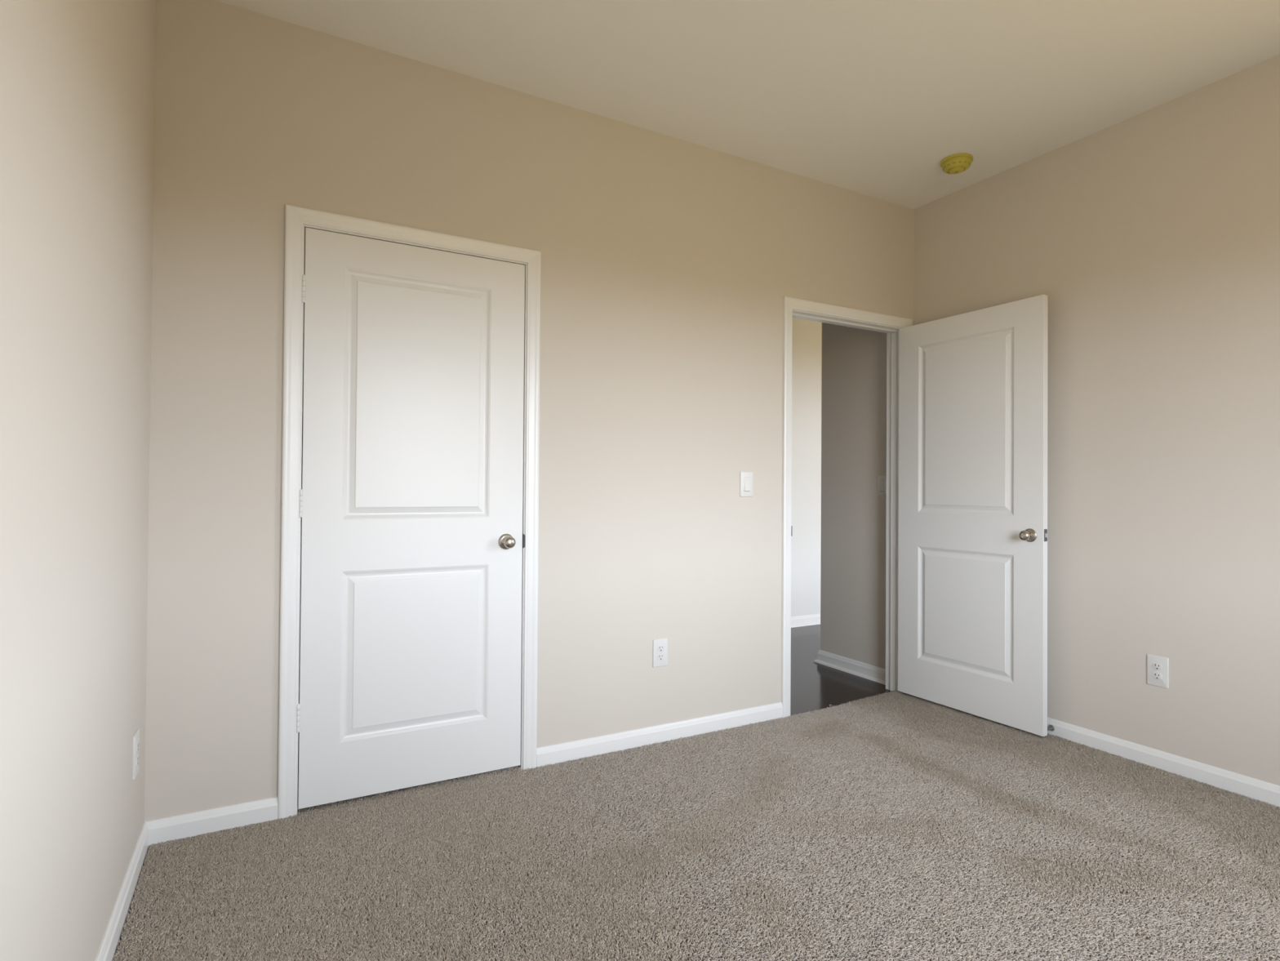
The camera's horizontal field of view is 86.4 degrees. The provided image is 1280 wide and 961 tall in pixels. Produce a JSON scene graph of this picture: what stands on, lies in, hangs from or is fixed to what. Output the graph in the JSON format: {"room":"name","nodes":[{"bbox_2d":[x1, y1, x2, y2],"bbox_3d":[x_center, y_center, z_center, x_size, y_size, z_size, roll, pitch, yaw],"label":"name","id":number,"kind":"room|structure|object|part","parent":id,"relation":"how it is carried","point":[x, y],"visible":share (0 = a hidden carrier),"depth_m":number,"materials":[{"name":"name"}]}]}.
{"room":"empty bedroom","nodes":[
{"label":"empty bedroom","id":0,"kind":"room"},
{"bbox_2d":[0,0,155,960],"bbox_3d":[-0.956,-0.175,0.953,0.120,2.860,4.720,1,-1,-29],"label":"wall","id":1,"kind":"structure","parent":0,"point":[77,77],"depth_m":1.29,"materials":[{"name":"paint"}]},
{"bbox_2d":[94,821,148,960],"bbox_3d":[-0.694,1.112,0.587,0.014,0.082,3.600,1,-1,-29],"label":"baseboard","id":2,"kind":"structure","parent":1,"relation":"attached to","point":[108,948],"depth_m":1.79,"materials":[{"name":"white paint"}]},
{"bbox_2d":[132,728,139,780],"bbox_3d":[-1.466,0.796,1.985,0.008,0.125,0.077,1,-1,-29],"label":"wall outlet","id":3,"kind":"object","parent":1,"relation":"attached to","point":[136,735],"visible":1,"depth_m":1.96,"materials":[{"name":"white plastic"}]},
{"bbox_2d":[136,754,138,766],"bbox_3d":[-1.464,0.815,1.986,0.003,0.028,0.034,1,-1,-29],"label":"receptacle","id":4,"kind":"object","parent":3,"relation":"attached to","point":[137,755],"depth_m":1.98,"materials":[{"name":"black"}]},
{"bbox_2d":[136,741,138,752],"bbox_3d":[-1.463,0.776,1.986,0.003,0.028,0.034,1,-1,-29],"label":"receptacle","id":5,"kind":"object","parent":3,"relation":"attached to","point":[137,742],"depth_m":1.98,"materials":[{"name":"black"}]},
{"bbox_2d":[144,0,914,821],"bbox_3d":[-0.027,-0.147,3.085,3.569,2.860,0.114,1,-1,-29],"label":"wall","id":6,"kind":"structure","parent":0,"point":[668,264],"depth_m":2.82,"materials":[{"name":"paint"}]},
{"bbox_2d":[144,796,277,846],"bbox_3d":[-1.403,1.124,2.243,0.374,0.082,0.014,1,-1,-29],"label":"baseboard","id":7,"kind":"structure","parent":6,"relation":"attached to","point":[191,824],"depth_m":2.24,"materials":[{"name":"white paint"}]},
{"bbox_2d":[277,204,541,819],"bbox_3d":[-0.851,0.113,2.618,0.932,2.120,0.131,1,-1,-29],"label":"door frame","id":8,"kind":"structure","parent":6,"relation":"attached to","point":[297,219],"depth_m":2.41,"materials":[{"name":"white paint"}]},
{"bbox_3d":[-1.207,0.108,2.357,0.056,2.120,0.017,1,-1,-29],"label":"casing","id":9,"kind":"part","parent":8,"relation":"part of","materials":[{"name":"white paint"}]},
{"bbox_3d":[-0.816,-0.919,2.579,0.932,0.056,0.017,1,-1,-29],"label":"head casing","id":10,"kind":"part","parent":8,"relation":"part of","materials":[{"name":"white paint"}]},
{"bbox_3d":[-0.478,0.246,2.778,0.004,0.060,0.040,1,-1,-35],"label":"strike plate","id":11,"kind":"part","parent":8,"relation":"part of","materials":[{"name":"silver metal"}]},
{"bbox_3d":[-0.440,0.117,2.780,0.056,2.120,0.017,1,-1,-29],"label":"casing","id":12,"kind":"part","parent":8,"relation":"part of","materials":[{"name":"white paint"}]},
{"bbox_2d":[296,227,524,808],"bbox_3d":[-0.826,0.132,2.562,0.817,2.032,0.098,1,-1,-29],"label":"door","id":13,"kind":"structure","parent":6,"relation":"in","point":[411,492],"depth_m":2.55,"materials":[{"name":"white paint"}]},
{"bbox_3d":[-0.845,0.635,2.584,0.536,0.611,0.035,1,-1,-29],"label":"panel","id":14,"kind":"part","parent":13,"relation":"part of","materials":[{"name":"white paint"}]},
{"bbox_3d":[-0.838,-0.311,2.594,0.536,0.908,0.035,1,-1,-29],"label":"panel","id":15,"kind":"part","parent":13,"relation":"part of","materials":[{"name":"white paint"}]},
{"bbox_3d":[-0.516,0.245,2.698,0.048,0.048,0.037,1,-1,-29],"label":"knob","id":16,"kind":"part","parent":13,"relation":"part of","materials":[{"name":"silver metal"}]},
{"bbox_2d":[536,702,782,767],"bbox_3d":[0.143,1.144,3.098,1.296,0.082,0.014,1,-1,-29],"label":"baseboard","id":17,"kind":"structure","parent":6,"relation":"attached to","point":[615,742],"depth_m":3.05,"materials":[{"name":"white paint"}]},
{"bbox_2d":[652,637,667,667],"bbox_3d":[0.093,0.777,3.076,0.077,0.125,0.008,1,-1,-29],"label":"wall outlet","id":18,"kind":"object","parent":6,"relation":"attached to","point":[660,645],"visible":1,"depth_m":3.07,"materials":[{"name":"white plastic"}]},
{"bbox_2d":[657,653,664,660],"bbox_3d":[0.094,0.796,3.074,0.034,0.028,0.003,1,-1,-29],"label":"receptacle","id":19,"kind":"object","parent":18,"relation":"attached to","point":[660,656],"depth_m":3.07,"materials":[{"name":"white plastic"}]},
{"bbox_2d":[657,644,664,651],"bbox_3d":[0.094,0.757,3.074,0.034,0.028,0.003,1,-1,-29],"label":"receptacle","id":20,"kind":"object","parent":18,"relation":"attached to","point":[660,647],"depth_m":3.07,"materials":[{"name":"white plastic"}]},
{"bbox_2d":[739,471,752,496],"bbox_3d":[0.520,0.018,3.315,0.076,0.122,0.011,1,-1,-29],"label":"light switch","id":21,"kind":"object","parent":6,"relation":"attached to","point":[746,477],"visible":1,"depth_m":3.31,"materials":[{"name":"white plastic"}]},
{"bbox_2d":[781,296,912,717],"bbox_3d":[1.097,0.138,3.704,0.938,2.120,0.148,1,-1,-29],"label":"door frame","id":22,"kind":"structure","parent":6,"relation":"attached to","point":[796,308],"depth_m":3.69,"materials":[{"name":"white paint"}]},
{"bbox_3d":[0.742,0.133,3.434,0.056,2.120,0.017,1,-1,-29],"label":"casing","id":23,"kind":"part","parent":22,"relation":"part of","materials":[{"name":"white paint"}]},
{"bbox_3d":[1.136,-0.894,3.658,0.938,0.056,0.017,1,-1,-29],"label":"head casing","id":24,"kind":"part","parent":22,"relation":"part of","materials":[{"name":"white paint"}]},
{"bbox_3d":[1.514,0.143,3.861,0.056,2.120,0.017,1,-1,-29],"label":"casing","id":25,"kind":"part","parent":22,"relation":"part of","materials":[{"name":"white paint"}]},
{"bbox_2d":[897,294,1048,736],"bbox_3d":[1.668,0.160,3.488,0.160,2.032,0.823,1,-1,-30],"label":"door","id":26,"kind":"structure","parent":22,"relation":"attached to","point":[973,535],"depth_m":3.42,"materials":[{"name":"white paint"}]},
{"bbox_3d":[1.661,0.662,3.489,0.035,0.611,0.536,1,-1,-30],"label":"panel","id":27,"kind":"part","parent":26,"relation":"part of","materials":[{"name":"white paint"}]},
{"bbox_3d":[1.668,-0.283,3.499,0.035,0.908,0.536,1,-1,-30],"label":"panel","id":28,"kind":"part","parent":26,"relation":"part of","materials":[{"name":"white paint"}]},
{"bbox_3d":[1.784,0.255,3.162,0.037,0.048,0.048,1,-1,-30],"label":"knob","id":29,"kind":"part","parent":26,"relation":"part of","materials":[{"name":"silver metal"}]},
{"bbox_3d":[1.868,0.252,3.140,0.025,0.057,0.002,1,-1,-30],"label":"latch plate","id":30,"kind":"part","parent":26,"relation":"part of","materials":[{"name":"silver metal"}]},
{"bbox_2d":[1047,724,1054,731],"bbox_3d":[1.898,1.157,3.173,0.056,0.029,0.029,1,-1,-29],"label":"door stop","id":31,"kind":"object","parent":26,"relation":"attached to","point":[1051,727],"visible":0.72,"depth_m":3.17,"materials":[{"name":"silver metal"}]},
{"bbox_2d":[113,624,1279,960],"bbox_3d":[1.597,1.242,2.835,6.200,0.101,5.320,1,-1,-29],"label":"floor","id":32,"kind":"structure","parent":0,"point":[814,686],"depth_m":3.89,"materials":[{"name":"brown wood"}]},
{"bbox_2d":[111,689,1279,960],"bbox_3d":[0.835,1.165,1.494,3.539,0.016,3.699,1,-1,-29],"label":"carpet","id":33,"kind":"structure","parent":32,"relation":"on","point":[1205,813],"depth_m":2.08,"materials":[{"name":"beige carpet"}]},
{"bbox_2d":[216,0,1279,208],"bbox_3d":[1.609,-1.627,2.860,6.420,0.120,5.560,1,-1,-29],"label":"ceiling","id":34,"kind":"structure","parent":0,"point":[868,97],"depth_m":2.56,"materials":[{"name":"white paint"}]},
{"bbox_2d":[940,153,973,173],"bbox_3d":[1.545,-1.533,3.329,0.146,0.060,0.146,1,-1,-29],"label":"smoke detector","id":35,"kind":"object","parent":34,"relation":"attached to","point":[957,163],"visible":1,"depth_m":3.29,"materials":[{"name":"plastic"}]},
{"bbox_2d":[791,317,822,616],"bbox_3d":[0.895,-0.114,5.563,4.820,2.860,0.120,1,-1,-29],"label":"wall","id":36,"kind":"structure","parent":0,"point":[806,356],"depth_m":5.78,"materials":[{"name":"white paint"}]},
{"bbox_2d":[791,613,820,627],"bbox_3d":[0.975,1.175,5.513,4.700,0.082,0.032,1,-1,-29],"label":"baseboard","id":37,"kind":"structure","parent":36,"relation":"attached to","point":[815,619],"depth_m":5.75,"materials":[{"name":"white paint"}]},
{"bbox_2d":[820,54,1279,786],"bbox_3d":[2.337,-0.134,2.621,0.120,2.860,4.455,1,-1,-29],"label":"wall","id":38,"kind":"structure","parent":0,"point":[1151,237],"depth_m":2.89,"materials":[{"name":"paint"}]},
{"bbox_2d":[813,649,885,684],"bbox_3d":[1.326,1.164,4.263,0.032,0.082,0.652,1,-1,-29],"label":"baseboard","id":39,"kind":"structure","parent":38,"relation":"attached to","point":[864,670],"depth_m":4.26,"materials":[{"name":"white paint"}]},
{"bbox_2d":[877,475,886,496],"bbox_3d":[1.451,0.032,4.084,0.011,0.122,0.076,1,-1,-29],"label":"light switch","id":40,"kind":"object","parent":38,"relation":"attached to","point":[882,480],"visible":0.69,"depth_m":4.08,"materials":[{"name":"white plastic"}]},
{"bbox_2d":[1146,653,1168,688],"bbox_3d":[2.141,0.789,2.821,0.008,0.125,0.077,1,-1,-29],"label":"wall outlet","id":41,"kind":"object","parent":38,"relation":"attached to","point":[1157,667],"visible":1,"depth_m":2.82,"materials":[{"name":"white plastic"}]},
{"bbox_2d":[1152,671,1161,679],"bbox_3d":[2.139,0.808,2.820,0.003,0.028,0.034,1,-1,-29],"label":"receptacle","id":42,"kind":"object","parent":41,"relation":"attached to","point":[1156,675],"depth_m":2.82,"materials":[{"name":"white plastic"}]},
{"bbox_2d":[1152,662,1161,670],"bbox_3d":[2.139,0.769,2.820,0.003,0.028,0.034,1,-1,-29],"label":"receptacle","id":43,"kind":"object","parent":41,"relation":"attached to","point":[1156,666],"depth_m":2.82,"materials":[{"name":"white plastic"}]},
{"bbox_2d":[1047,717,1279,807],"bbox_3d":[2.417,1.152,2.306,0.014,0.082,3.600,1,-1,-29],"label":"baseboard","id":44,"kind":"structure","parent":38,"relation":"attached to","point":[1252,788],"depth_m":2.76,"materials":[{"name":"white paint"}]}
]}

